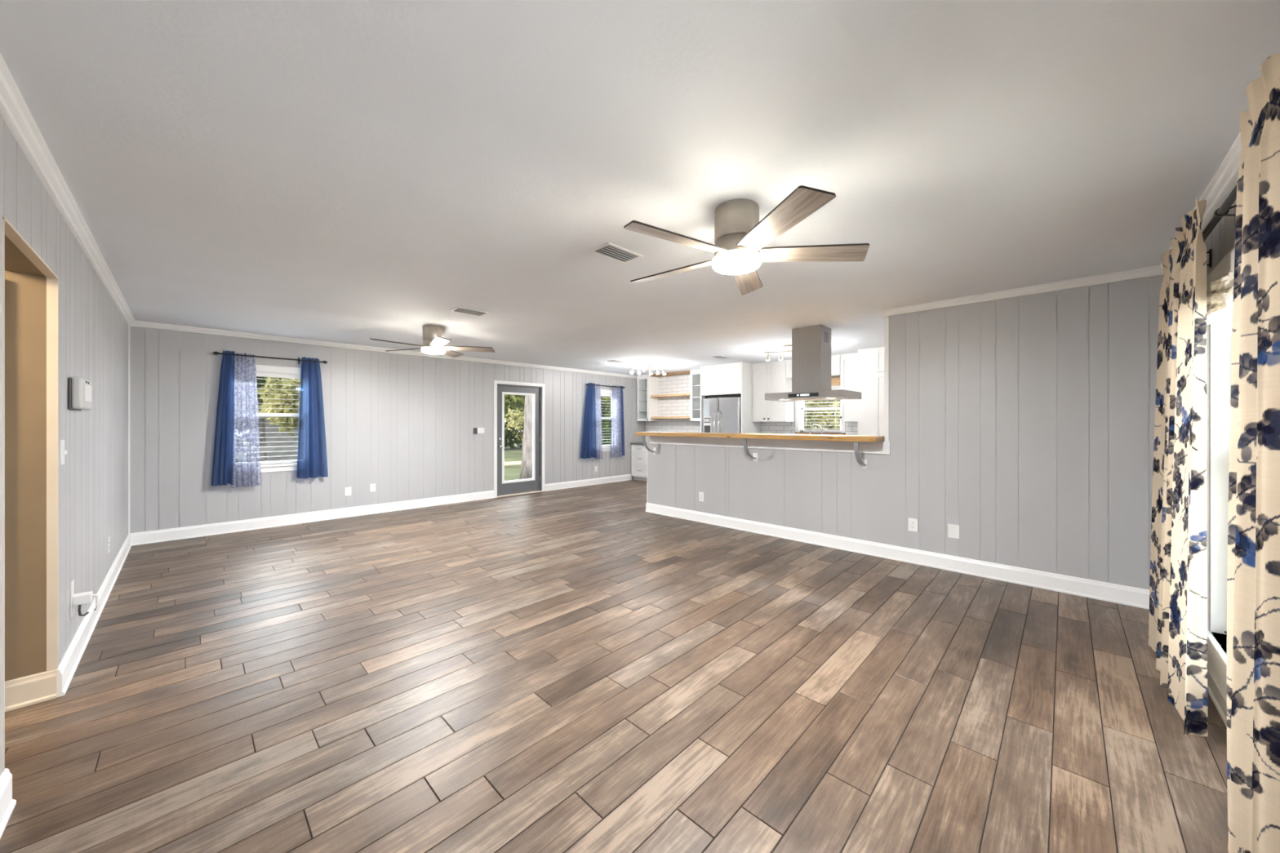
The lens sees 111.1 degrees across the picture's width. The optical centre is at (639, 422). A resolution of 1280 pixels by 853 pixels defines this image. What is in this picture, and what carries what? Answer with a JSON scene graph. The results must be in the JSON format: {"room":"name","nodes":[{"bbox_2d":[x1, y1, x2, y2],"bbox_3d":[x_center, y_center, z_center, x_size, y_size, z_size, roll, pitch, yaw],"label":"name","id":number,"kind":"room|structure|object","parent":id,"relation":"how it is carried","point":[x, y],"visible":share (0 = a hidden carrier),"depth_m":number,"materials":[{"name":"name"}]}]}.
{"room":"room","nodes":[
{"label":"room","id":0,"kind":"room"},
{"bbox_2d":[0,113,128,776],"bbox_3d":[-2.733,0.114,1.933,7.955,2.440,0.147,0,0,44],"label":"wall","id":1,"kind":"structure","parent":0,"point":[93,332],"depth_m":2.57,"materials":[{"name":"grey paint"}]},
{"bbox_2d":[0,768,16,838],"bbox_3d":[-1.056,1.266,0.427,3.170,0.135,0.024,0,0,44],"label":"baseboard","id":2,"kind":"structure","parent":1,"relation":"attached to","point":[7,804],"depth_m":1.48,"materials":[{"name":"white paint"}]},
{"bbox_2d":[4,235,46,681],"bbox_3d":[-2.579,0.246,1.760,0.914,1.915,0.119,0,0,44],"label":"wall","id":3,"kind":"structure","parent":1,"relation":"attached to","point":[25,285],"depth_m":2.07,"materials":[{"name":"beige paint"}]},
{"bbox_2d":[2,215,57,772],"bbox_3d":[-2.526,0.246,1.815,0.914,1.915,0.034,0,0,44],"label":"trim","id":4,"kind":"structure","parent":1,"relation":"attached to","point":[8,229],"depth_m":2.12,"materials":[{"name":"beige paint"}]},
{"bbox_2d":[4,669,56,711],"bbox_3d":[-2.888,1.266,2.081,0.024,0.135,0.150,0,0,44],"label":"baseboard","id":5,"kind":"structure","parent":1,"relation":"attached to","point":[20,692],"depth_m":2.08,"materials":[{"name":"beige paint"}]},
{"bbox_2d":[59,440,66,465],"bbox_3d":[-2.907,0.149,2.216,0.085,0.125,0.018,0,0,44],"label":"light switch","id":6,"kind":"object","parent":1,"relation":"attached to","point":[62,451],"visible":1,"depth_m":2.20,"materials":[{"name":"white plastic"}]},
{"bbox_2d":[0,53,135,325],"bbox_3d":[-2.714,-1.077,2.053,7.815,0.058,0.052,0,0,44],"label":"trim","id":7,"kind":"structure","parent":1,"relation":"attached to","point":[14,109],"depth_m":1.88,"materials":[{"name":"white paint"}]},
{"bbox_2d":[67,377,92,410],"bbox_3d":[-3.162,-0.159,2.484,0.400,0.175,0.048,0,0,44],"label":"panel","id":8,"kind":"object","parent":1,"relation":"attached to","point":[79,389],"visible":1,"depth_m":2.36,"materials":[{"name":"grey plastic"}]},
{"bbox_2d":[70,579,99,617],"bbox_3d":[-3.079,0.972,2.436,0.078,0.210,0.094,0,0,44],"label":"wall outlet","id":9,"kind":"object","parent":1,"relation":"attached to","point":[85,597],"visible":1,"depth_m":2.42,"materials":[{"name":"white plastic"}]},
{"bbox_2d":[56,533,131,697],"bbox_3d":[-4.177,1.266,3.451,3.768,0.135,0.024,0,0,44],"label":"baseboard","id":10,"kind":"structure","parent":1,"relation":"attached to","point":[66,669],"depth_m":2.68,"materials":[{"name":"white paint"}]},
{"bbox_2d":[107,536,110,553],"bbox_3d":[-4.268,0.982,3.528,0.080,0.125,0.009,0,0,44],"label":"wall outlet","id":11,"kind":"object","parent":1,"relation":"attached to","point":[108,537],"visible":1,"depth_m":3.52,"materials":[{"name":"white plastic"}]},
{"bbox_2d":[128,325,129,533],"bbox_3d":[-5.526,0.074,4.750,0.022,2.260,0.012,0,0,44],"label":"trim","id":12,"kind":"structure","parent":1,"relation":"attached to","point":[128,326],"depth_m":4.74,"materials":[{"name":"white paint"}]},
{"bbox_2d":[129,325,645,533],"bbox_3d":[-2.752,0.114,7.730,0.140,2.440,8.454,0,0,44],"label":"wall","id":13,"kind":"structure","parent":0,"point":[403,424],"depth_m":6.23,"materials":[{"name":"grey paint"}]},
{"bbox_2d":[213,351,327,364],"bbox_3d":[-4.660,-0.816,5.592,0.101,0.090,1.115,0,0,44],"label":"curtain rod","id":14,"kind":"object","parent":13,"relation":"attached to","point":[299,360],"visible":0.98,"depth_m":5.53,"materials":[{"name":"black metal"}]},
{"bbox_2d":[211,350,235,486],"bbox_3d":[-4.968,-0.061,5.234,0.073,1.612,0.202,0,0,44],"label":"curtain","id":15,"kind":"object","parent":14,"relation":"hanging from","point":[223,457],"visible":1,"depth_m":5.23,"materials":[{"name":"blue fabric"}]},
{"bbox_2d":[231,352,261,488],"bbox_3d":[-4.824,-0.031,5.382,0.044,1.632,0.275,0,0,44],"label":"sheer curtain","id":16,"kind":"object","parent":14,"relation":"hanging from","point":[246,455],"visible":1,"depth_m":5.37,"materials":[{"name":"fabric"}]},
{"bbox_2d":[296,356,328,478],"bbox_3d":[-4.367,-0.066,5.854,0.082,1.602,0.337,0,0,44],"label":"curtain","id":17,"kind":"object","parent":14,"relation":"hanging from","point":[312,459],"visible":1,"depth_m":5.83,"materials":[{"name":"blue fabric"}]},
{"bbox_2d":[255,364,301,472],"bbox_3d":[-4.741,-0.049,5.652,0.175,1.355,0.970,0,0,44],"label":"window","id":18,"kind":"structure","parent":13,"relation":"in","point":[268,369],"depth_m":5.66,"materials":[{"name":"white paint"}]},
{"bbox_2d":[256,372,300,464],"bbox_3d":[-4.733,-0.054,5.644,0.056,1.166,0.750,0,0,44],"label":"window blind","id":19,"kind":"object","parent":18,"relation":"attached to","point":[258,374],"visible":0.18,"depth_m":5.68,"materials":[{"name":"white plastic"}]},
{"bbox_2d":[129,490,493,546],"bbox_3d":[-4.060,1.266,6.262,0.024,0.135,4.225,0,0,44],"label":"baseboard","id":20,"kind":"structure","parent":13,"relation":"attached to","point":[199,531],"depth_m":5.73,"materials":[{"name":"white paint"}]},
{"bbox_2d":[345,487,351,495],"bbox_3d":[-4.125,0.972,6.206,0.009,0.118,0.076,0,0,44],"label":"wall outlet","id":21,"kind":"object","parent":13,"relation":"attached to","point":[348,490],"visible":1,"depth_m":6.20,"materials":[{"name":"white plastic"}]},
{"bbox_2d":[369,483,375,492],"bbox_3d":[-3.910,0.952,6.427,0.009,0.114,0.072,0,0,44],"label":"wall outlet","id":22,"kind":"object","parent":13,"relation":"attached to","point":[372,486],"visible":1,"depth_m":6.42,"materials":[{"name":"white plastic"}]},
{"bbox_2d":[130,320,637,378],"bbox_3d":[-2.683,-1.077,7.663,0.052,0.058,8.154,0,0,44],"label":"trim","id":23,"kind":"structure","parent":13,"relation":"attached to","point":[137,323],"depth_m":6.07,"materials":[{"name":"white paint"}]},
{"bbox_2d":[473,427,484,433],"bbox_3d":[-2.779,0.139,7.580,0.030,0.100,0.190,0,0,44],"label":"keypad","id":24,"kind":"object","parent":13,"relation":"attached to","point":[476,430],"visible":1,"depth_m":7.57,"materials":[{"name":"grey plastic"}]},
{"bbox_2d":[493,380,544,497],"bbox_3d":[-2.268,0.290,8.206,0.172,2.088,1.056,0,0,44],"label":"door","id":25,"kind":"structure","parent":13,"relation":"in","point":[502,488],"depth_m":8.15,"materials":[{"name":"white paint"}]},
{"bbox_2d":[544,474,631,491],"bbox_3d":[-1.024,1.266,9.395,0.024,0.135,2.370,0,0,44],"label":"baseboard","id":26,"kind":"structure","parent":13,"relation":"attached to","point":[551,486],"depth_m":9.27,"materials":[{"name":"white paint"}]},
{"bbox_2d":[586,383,624,388],"bbox_3d":[-0.763,-0.796,9.615,0.101,0.090,1.122,0,0,44],"label":"curtain rod","id":27,"kind":"object","parent":13,"relation":"attached to","point":[586,384],"visible":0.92,"depth_m":9.57,"materials":[{"name":"black metal"}]},
{"bbox_2d":[580,382,596,458],"bbox_3d":[-1.083,-0.049,9.245,0.072,1.597,0.420,0,0,44],"label":"curtain","id":28,"kind":"object","parent":27,"relation":"hanging from","point":[588,443],"visible":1,"depth_m":9.26,"materials":[{"name":"blue fabric"}]},
{"bbox_2d":[594,383,602,459],"bbox_3d":[-0.893,-0.026,9.439,0.040,1.622,0.233,0,0,44],"label":"sheer curtain","id":29,"kind":"object","parent":27,"relation":"hanging from","point":[597,392],"visible":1,"depth_m":9.45,"materials":[{"name":"fabric"}]},
{"bbox_2d":[610,385,622,457],"bbox_3d":[-0.534,-0.029,9.810,0.040,1.617,0.343,0,0,44],"label":"sheer curtain","id":30,"kind":"object","parent":27,"relation":"hanging from","point":[615,437],"visible":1,"depth_m":9.82,"materials":[{"name":"fabric"}]},
{"bbox_2d":[620,386,624,455],"bbox_3d":[-0.400,-0.043,9.952,0.133,1.587,0.038,0,0,-40],"label":"curtain","id":31,"kind":"object","parent":27,"relation":"hanging from","point":[621,388],"visible":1,"depth_m":9.95,"materials":[{"name":"blue fabric"}]},
{"bbox_2d":[600,389,612,451],"bbox_3d":[-0.823,-0.049,9.695,0.175,1.355,0.930,0,0,44],"label":"window","id":32,"kind":"structure","parent":13,"relation":"in","point":[602,391],"depth_m":9.71,"materials":[{"name":"white paint"}]},
{"bbox_2d":[600,393,612,446],"bbox_3d":[-0.816,-0.054,9.688,0.056,1.166,0.710,0,0,44],"label":"window blind","id":33,"kind":"object","parent":32,"relation":"attached to","point":[602,394],"visible":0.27,"depth_m":9.75,"materials":[{"name":"white plastic"}]},
{"bbox_2d":[0,479,1228,852],"bbox_3d":[-0.559,1.384,4.276,8.115,0.100,10.364,0,0,44],"label":"floor","id":34,"kind":"structure","parent":0,"point":[580,669],"depth_m":2.08,"materials":[{"name":"brown wood"}]},
{"bbox_2d":[631,444,646,481],"bbox_3d":[0.159,0.919,10.196,0.562,0.830,0.534,0,0,44],"label":"base cabinet","id":35,"kind":"object","parent":34,"relation":"on","point":[638,452],"visible":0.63,"depth_m":10.06,"materials":[{"name":"white paint"}]},
{"bbox_2d":[702,397,741,433],"bbox_3d":[1.722,0.424,8.511,0.830,1.780,0.746,0,0,44],"label":"refrigerator","id":36,"kind":"object","parent":34,"relation":"on","point":[723,415],"visible":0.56,"depth_m":8.25,"materials":[{"name":"grey metal"}]},
{"bbox_2d":[700,361,760,433],"bbox_3d":[1.750,0.115,8.537,0.932,2.438,0.706,0,0,44],"label":"tall cabinet","id":37,"kind":"object","parent":34,"relation":"on","point":[735,380],"visible":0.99,"depth_m":8.21,"materials":[{"name":"white paint"}]},
{"bbox_2d":[857,346,884,435],"bbox_3d":[3.978,0.115,6.409,1.305,2.439,0.662,0,0,44],"label":"pantry cabinet","id":38,"kind":"object","parent":34,"relation":"on","point":[870,361],"visible":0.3,"depth_m":6.51,"materials":[{"name":"white paint"}]},
{"bbox_3d":[0.929,0.919,9.473,1.544,0.830,0.500,0,0,44],"label":"base cabinet","id":39,"kind":"object","parent":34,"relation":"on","visible":0},
{"bbox_2d":[630,442,646,444],"bbox_3d":[0.717,0.485,9.666,2.117,0.038,0.522,0,0,44],"label":"countertop","id":40,"kind":"structure","parent":39,"relation":"on","point":[633,443],"depth_m":10.13,"materials":[{"name":"grey stone"}]},
{"bbox_3d":[2.831,0.919,7.575,1.955,0.830,0.580,0,0,44],"label":"cabinet","id":41,"kind":"object","parent":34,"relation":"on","visible":0},
{"bbox_3d":[2.818,0.485,7.561,1.955,0.038,0.622,0,0,44],"label":"countertop","id":42,"kind":"structure","parent":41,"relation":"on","visible":0},
{"bbox_2d":[808,423,822,434],"bbox_3d":[2.978,0.244,7.483,0.272,0.444,0.063,0,0,44],"label":"faucet","id":43,"kind":"object","parent":42,"relation":"on","point":[811,426],"visible":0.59,"depth_m":7.47,"materials":[{"name":"silver metal"}]},
{"bbox_2d":[0,0,1279,375],"bbox_3d":[-0.559,-1.186,4.276,8.115,0.160,10.364,0,0,44],"label":"ceiling","id":44,"kind":"structure","parent":0,"point":[344,171],"depth_m":1.76,"materials":[{"name":"paint"}]},
{"bbox_2d":[369,324,494,357],"bbox_3d":[-2.381,-0.954,5.019,1.284,0.304,1.270,0,0,43],"label":"ceiling fan","id":45,"kind":"object","parent":44,"relation":"hanging from","point":[434,342],"visible":1,"depth_m":4.97,"materials":[{"name":"brown wood"}]},
{"bbox_2d":[449,306,488,315],"bbox_3d":[-1.688,-1.097,4.351,0.185,0.018,0.310,0,0,44],"label":"ceiling vent","id":46,"kind":"object","parent":44,"relation":"in","point":[460,309],"visible":1,"depth_m":4.33,"materials":[{"name":"white metal"}]},
{"bbox_2d":[589,242,643,263],"bbox_3d":[-0.151,-1.097,2.862,0.185,0.018,0.310,0,0,44],"label":"ceiling vent","id":47,"kind":"object","parent":44,"relation":"in","point":[608,250],"visible":1,"depth_m":2.85,"materials":[{"name":"white metal"}]},
{"bbox_2d":[607,360,626,363],"bbox_3d":[-0.408,-1.097,7.914,0.185,0.018,0.310,0,0,44],"label":"ceiling vent","id":48,"kind":"object","parent":44,"relation":"in","point":[611,361],"visible":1,"depth_m":7.88,"materials":[{"name":"white metal"}]},
{"bbox_2d":[630,364,666,375],"bbox_3d":[0.153,-1.007,8.381,0.717,0.197,0.125,0,0,-16],"label":"track light","id":49,"kind":"object","parent":44,"relation":"attached to","point":[643,370],"visible":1,"depth_m":8.36,"materials":[{"name":"silver metal"}]},
{"bbox_2d":[712,355,730,359],"bbox_3d":[1.375,-1.097,7.384,0.185,0.018,0.310,0,0,44],"label":"ceiling vent","id":50,"kind":"object","parent":44,"relation":"in","point":[720,356],"visible":1,"depth_m":7.35,"materials":[{"name":"white metal"}]},
{"bbox_2d":[623,185,869,295],"bbox_3d":[0.462,-0.954,2.280,1.270,0.304,1.284,0,0,44],"label":"ceiling fan","id":51,"kind":"object","parent":44,"relation":"hanging from","point":[740,238],"visible":1,"depth_m":2.18,"materials":[{"name":"brown wood"}]},
{"bbox_2d":[764,344,791,360],"bbox_3d":[2.216,-1.006,6.275,0.844,0.200,0.172,0,0,27],"label":"track light","id":52,"kind":"object","parent":44,"relation":"attached to","point":[767,358],"visible":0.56,"depth_m":6.39,"materials":[{"name":"silver metal"}]},
{"bbox_2d":[764,324,861,401],"bbox_3d":[2.023,-0.686,5.163,0.900,0.840,0.608,0,0,44],"label":"range hood","id":53,"kind":"object","parent":44,"relation":"hanging from","point":[811,345],"visible":1,"depth_m":5.04,"materials":[{"name":"metal"}]},
{"bbox_2d":[824,332,828,342],"bbox_3d":[2.147,-0.982,5.053,0.002,0.111,0.126,0,0,44],"label":"grille","id":54,"kind":"object","parent":53,"relation":"attached to","point":[826,334],"depth_m":5.05,"materials":[{"name":"grey metal"}]},
{"bbox_2d":[645,376,839,442],"bbox_3d":[2.513,0.114,8.403,6.485,2.440,0.140,0,0,44],"label":"wall","id":55,"kind":"structure","parent":0,"point":[831,376],"depth_m":8.01,"materials":[{"name":"paint"}]},
{"bbox_2d":[636,374,658,421],"bbox_3d":[0.171,-0.571,10.302,0.381,1.070,0.369,0,0,44],"label":"upper cabinet","id":56,"kind":"object","parent":55,"relation":"attached to","point":[647,406],"visible":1,"depth_m":10.28,"materials":[{"name":"white paint"}]},
{"bbox_2d":[649,370,690,377],"bbox_3d":[0.758,-1.083,9.782,1.181,0.045,0.298,0,0,44],"label":"niche shelf","id":57,"kind":"object","parent":55,"relation":"attached to","point":[685,372],"visible":0.66,"depth_m":9.69,"materials":[{"name":"brown wood"}]},
{"bbox_2d":[650,392,689,397],"bbox_3d":[0.765,-0.609,9.789,1.181,0.045,0.278,0,0,44],"label":"niche shelf","id":58,"kind":"object","parent":55,"relation":"attached to","point":[688,393],"visible":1,"depth_m":9.75,"materials":[{"name":"brown wood"}]},
{"bbox_2d":[650,416,689,418],"bbox_3d":[0.765,-0.114,9.789,1.181,0.045,0.278,0,0,44],"label":"niche shelf","id":59,"kind":"object","parent":55,"relation":"attached to","point":[656,417],"visible":0.89,"depth_m":9.67,"materials":[{"name":"brown wood"}]},
{"bbox_2d":[645,374,700,440],"bbox_3d":[0.911,-0.316,9.850,2.140,1.500,0.012,0,0,44],"label":"wall tile","id":60,"kind":"structure","parent":55,"relation":"attached to","point":[671,406],"depth_m":9.98,"materials":[{"name":"white tile"}]},
{"bbox_2d":[689,368,700,421],"bbox_3d":[1.328,-0.571,9.181,0.470,1.070,0.369,0,0,44],"label":"upper cabinet","id":61,"kind":"object","parent":55,"relation":"attached to","point":[695,375],"visible":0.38,"depth_m":9.29,"materials":[{"name":"white paint"}]},
{"bbox_2d":[751,360,794,422],"bbox_3d":[2.443,-0.561,8.101,0.667,1.090,0.369,0,0,44],"label":"upper cabinet","id":62,"kind":"object","parent":55,"relation":"attached to","point":[770,377],"visible":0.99,"depth_m":7.97,"materials":[{"name":"white paint"}]},
{"bbox_2d":[760,418,857,435],"bbox_3d":[3.033,0.184,7.794,1.950,0.500,0.012,0,0,44],"label":"tiled wall","id":63,"kind":"structure","parent":55,"relation":"attached to","point":[781,428],"depth_m":8.13,"materials":[{"name":"white tile"}]},
{"bbox_2d":[786,354,839,378],"bbox_3d":[3.027,-0.949,7.556,0.921,0.315,0.338,0,0,44],"label":"upper cabinet","id":64,"kind":"object","parent":55,"relation":"attached to","point":[835,359],"visible":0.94,"depth_m":7.20,"materials":[{"name":"white paint"}]},
{"bbox_2d":[795,385,845,434],"bbox_3d":[3.188,-0.241,7.738,0.870,0.870,0.156,0,0,44],"label":"window","id":65,"kind":"structure","parent":55,"relation":"in","point":[797,404],"depth_m":7.95,"materials":[{"name":"white paint"}]},
{"bbox_2d":[800,387,840,431],"bbox_3d":[3.174,-0.229,7.724,0.720,0.746,0.056,0,0,44],"label":"window blind","id":66,"kind":"object","parent":65,"relation":"attached to","point":[832,388],"visible":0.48,"depth_m":7.72,"materials":[{"name":"white plastic"}]},
{"bbox_2d":[795,432,845,435],"bbox_3d":[3.169,0.197,7.719,0.870,0.045,0.130,0,0,44],"label":"trim","id":67,"kind":"structure","parent":55,"relation":"attached to","point":[824,433],"depth_m":7.59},
{"bbox_2d":[831,377,839,386],"bbox_3d":[3.129,-0.699,7.663,0.890,0.135,0.034,0,0,44],"label":"wood valance","id":68,"kind":"object","parent":55,"relation":"attached to","point":[834,381],"visible":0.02,"depth_m":7.46,"materials":[{"name":"brown wood"}]},
{"bbox_2d":[840,352,857,422],"bbox_3d":[3.462,-0.561,7.113,0.313,1.090,0.369,0,0,44],"label":"upper cabinet","id":69,"kind":"object","parent":55,"relation":"attached to","point":[848,362],"visible":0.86,"depth_m":7.02,"materials":[{"name":"white paint"}]},
{"bbox_2d":[647,274,1164,589],"bbox_3d":[1.964,0.114,4.878,5.029,2.440,0.130,0,0,44],"label":"wall","id":70,"kind":"structure","parent":0,"point":[1024,424],"depth_m":3.73,"materials":[{"name":"grey paint"}]},
{"bbox_2d":[646,435,647,502],"bbox_3d":[0.155,0.759,6.631,0.008,1.150,0.138,0,0,44],"label":"trim","id":71,"kind":"structure","parent":70,"relation":"attached to","point":[646,436],"depth_m":6.58,"materials":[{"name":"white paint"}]},
{"bbox_2d":[642,435,657,454],"bbox_3d":[0.136,0.327,6.377,0.060,0.285,0.262,0,0,44],"label":"bracket","id":72,"kind":"object","parent":70,"relation":"attached to","point":[655,450],"visible":0.97,"depth_m":6.36,"materials":[{"name":"grey paint"}]},
{"bbox_2d":[698,491,703,502],"bbox_3d":[0.823,0.992,5.887,0.080,0.125,0.009,0,0,44],"label":"wall outlet","id":73,"kind":"object","parent":70,"relation":"attached to","point":[700,494],"visible":1,"depth_m":5.89,"materials":[{"name":"white plastic"}]},
{"bbox_2d":[742,438,757,461],"bbox_3d":[1.313,0.327,5.236,0.060,0.285,0.262,0,0,44],"label":"bracket","id":74,"kind":"object","parent":70,"relation":"attached to","point":[754,456],"visible":1,"depth_m":5.19,"materials":[{"name":"grey paint"}]},
{"bbox_2d":[635,431,884,442],"bbox_3d":[1.226,0.159,5.405,3.178,0.050,0.440,0,0,44],"label":"countertop","id":75,"kind":"structure","parent":70,"relation":"on","point":[726,435],"depth_m":4.91,"materials":[{"name":"brown wood"}]},
{"bbox_2d":[649,435,890,454],"bbox_3d":[1.300,0.247,5.418,3.208,0.127,0.018,0,0,44],"label":"trim","id":76,"kind":"structure","parent":70,"relation":"attached to","point":[877,447],"depth_m":5.08,"materials":[{"name":"grey paint"}]},
{"bbox_2d":[853,441,867,469],"bbox_3d":[2.197,0.327,4.380,0.060,0.285,0.262,0,0,44],"label":"bracket","id":77,"kind":"object","parent":70,"relation":"attached to","point":[863,462],"visible":0.99,"depth_m":4.34,"materials":[{"name":"grey paint"}]},
{"bbox_2d":[884,315,888,441],"bbox_3d":[2.476,-0.432,4.375,0.039,1.232,0.140,0,0,44],"label":"trim","id":78,"kind":"structure","parent":70,"relation":"attached to","point":[886,318],"depth_m":4.32,"materials":[{"name":"white paint"}]},
{"bbox_2d":[645,502,1149,609],"bbox_3d":[1.904,1.266,4.829,5.045,0.135,0.024,0,0,44],"label":"baseboard","id":79,"kind":"structure","parent":70,"relation":"attached to","point":[1100,590],"depth_m":4.00,"materials":[{"name":"white paint"}]},
{"bbox_2d":[908,517,917,532],"bbox_3d":[2.594,0.972,4.171,0.080,0.125,0.009,0,0,44],"label":"wall outlet","id":80,"kind":"object","parent":70,"relation":"attached to","point":[913,522],"visible":1,"depth_m":4.17,"materials":[{"name":"white plastic"}]},
{"bbox_2d":[947,523,959,538],"bbox_3d":[2.822,0.977,3.951,0.085,0.125,0.008,0,0,44],"label":"blank plate","id":81,"kind":"object","parent":70,"relation":"attached to","point":[953,529],"visible":1,"depth_m":3.95,"materials":[{"name":"white plastic"}]},
{"bbox_2d":[881,265,1164,316],"bbox_3d":[3.049,-1.077,3.700,1.830,0.058,0.052,0,0,44],"label":"trim","id":82,"kind":"structure","parent":70,"relation":"attached to","point":[1153,270],"depth_m":3.56,"materials":[{"name":"white paint"}]},
{"bbox_2d":[1201,178,1237,653],"bbox_3d":[3.014,0.114,2.248,0.140,2.440,8.304,0,0,44],"label":"wall","id":83,"kind":"structure","parent":0,"point":[1221,240],"depth_m":2.07,"materials":[{"name":"grey paint"}]},
{"bbox_2d":[1160,132,1241,267],"bbox_3d":[1.881,-1.077,1.217,0.052,0.058,5.245,0,0,44],"label":"trim","id":84,"kind":"structure","parent":83,"relation":"attached to","point":[1227,174],"depth_m":1.95,"materials":[{"name":"white paint"}]},
{"bbox_2d":[1207,661,1226,728],"bbox_3d":[1.891,1.274,1.207,0.024,0.120,5.245,0,0,44],"label":"baseboard","id":85,"kind":"structure","parent":83,"relation":"attached to","point":[1215,691],"depth_m":2.06,"materials":[{"name":"white paint"}]},
{"bbox_2d":[1202,184,1236,267],"bbox_3d":[2.278,-0.831,1.664,0.111,0.090,2.492,0,0,44],"label":"curtain rod","id":86,"kind":"object","parent":83,"relation":"attached to","point":[1224,210],"visible":0.38,"depth_m":1.74,"materials":[{"name":"black metal"}]},
{"bbox_2d":[1148,197,1208,736],"bbox_3d":[2.678,0.179,2.204,0.101,2.282,1.093,0,0,44],"label":"floral curtain","id":87,"kind":"object","parent":86,"relation":"hanging from","point":[1178,617],"visible":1,"depth_m":2.01,"materials":[{"name":"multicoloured fabric"}]},
{"bbox_2d":[1226,53,1279,852],"bbox_3d":[1.659,0.179,1.144,0.090,2.282,0.773,0,0,44],"label":"floral curtain","id":88,"kind":"object","parent":86,"relation":"hanging from","point":[1253,570],"visible":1,"depth_m":1.21,"materials":[{"name":"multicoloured fabric"}]},
{"bbox_2d":[1206,245,1235,693],"bbox_3d":[2.472,0.232,1.705,0.162,1.965,1.530,0,0,44],"label":"window","id":89,"kind":"structure","parent":83,"relation":"in","point":[1220,332],"depth_m":2.21,"materials":[{"name":"glass"}]},
{"bbox_2d":[1206,248,1235,324],"bbox_3d":[2.399,-0.601,1.769,0.057,0.221,1.320,0,0,44],"label":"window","id":90,"kind":"structure","parent":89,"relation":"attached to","point":[1220,282],"depth_m":1.91,"materials":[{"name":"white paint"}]},
{"bbox_3d":[21.189,1.694,26.723,8.135,0.120,52.126,0,0,44],"label":"lawn","id":91,"kind":"structure","parent":0,"visible":0},
{"bbox_2d":[804,400,839,430],"bbox_3d":[6.243,-0.126,15.134,3.519,3.535,2.463,0,0,44],"label":"bush","id":92,"kind":"object","parent":91,"relation":"on","point":[828,412],"visible":0.22,"depth_m":14.71,"materials":[{"name":"green plant"}]},
{"label":"outside","id":93,"kind":"structure","parent":0,"visible":0},
{"bbox_2d":[504,434,609,480],"bbox_3d":[-20.852,1.694,34.127,62.555,0.120,100.000,0,0,44],"label":"lawn","id":94,"kind":"structure","parent":93,"point":[511,472],"depth_m":18.83,"materials":[{"name":"green plant"}]},
{"bbox_2d":[256,376,294,461],"bbox_3d":[-10.323,-1.150,11.729,3.226,5.594,4.112,0,0,44],"label":"leafy tree","id":95,"kind":"object","parent":94,"relation":"on","point":[260,381],"visible":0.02,"depth_m":11.68,"materials":[{"name":"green plant"}]},
{"bbox_2d":[257,377,300,435],"bbox_3d":[-6.925,0.200,9.043,1.590,2.869,1.569,0,0,44],"label":"bush","id":96,"kind":"object","parent":94,"relation":"on","point":[289,401],"visible":0.44,"depth_m":8.51,"materials":[{"name":"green plant"}]},
{"bbox_2d":[259,445,297,453],"bbox_3d":[-8.226,1.054,9.711,0.170,1.160,8.500,0,0,44],"label":"rail fence","id":97,"kind":"object","parent":94,"relation":"on","point":[282,448],"visible":0.02,"depth_m":9.79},
{"bbox_2d":[263,416,298,461],"bbox_3d":[-12.566,0.434,16.491,2.600,2.400,3.400,0,0,44],"label":"garden shed","id":98,"kind":"object","parent":94,"relation":"on","point":[271,430],"visible":0.02,"depth_m":15.15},
{"bbox_2d":[504,461,521,466],"bbox_3d":[-0.982,1.627,21.837,1.400,0.015,50.000,0,0,44],"label":"sandy path","id":99,"kind":"structure","parent":94,"relation":"on","point":[511,463],"depth_m":17.53,"materials":[{"name":"beige sand"}]},
{"bbox_2d":[504,408,524,440],"bbox_3d":[-4.259,0.448,16.079,1.455,2.374,1.856,0,0,44],"label":"bush","id":100,"kind":"object","parent":94,"relation":"on","point":[519,422],"visible":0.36,"depth_m":15.85,"materials":[{"name":"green plant"}]},
{"bbox_2d":[504,394,524,456],"bbox_3d":[-5.423,-1.613,21.878,3.978,6.497,4.110,0,0,44],"label":"leafy tree","id":101,"kind":"object","parent":94,"relation":"on","point":[514,397],"visible":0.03,"depth_m":21.25,"materials":[{"name":"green plant"}]},
{"bbox_2d":[519,395,532,479],"bbox_3d":[-3.018,-1.758,12.924,3.288,6.796,3.262,0,0,44],"label":"trunk","id":102,"kind":"object","parent":94,"relation":"on","point":[526,472],"visible":0.02,"depth_m":12.61,"materials":[{"name":"grey plant"}]},
{"bbox_2d":[600,395,611,419],"bbox_3d":[-1.156,-1.276,24.880,4.243,5.821,3.400,0,0,-30],"label":"leafy tree","id":103,"kind":"object","parent":94,"relation":"on","point":[604,410],"visible":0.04,"depth_m":24.18,"materials":[{"name":"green plant"}]},
{"bbox_2d":[601,412,611,444],"bbox_3d":[-0.974,0.375,19.820,2.827,2.522,2.275,0,0,4],"label":"leafy tree","id":104,"kind":"object","parent":94,"relation":"on","point":[606,422],"visible":0.06,"depth_m":19.70,"materials":[{"name":"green plant"}]},
{"bbox_2d":[504,394,839,449],"bbox_3d":[-5.501,-1.737,28.641,53.209,10.002,33.159,0,0,-13],"label":"treeline","id":105,"kind":"object","parent":94,"relation":"on","point":[508,433],"visible":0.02,"depth_m":27.27,"materials":[{"name":"green plant"}]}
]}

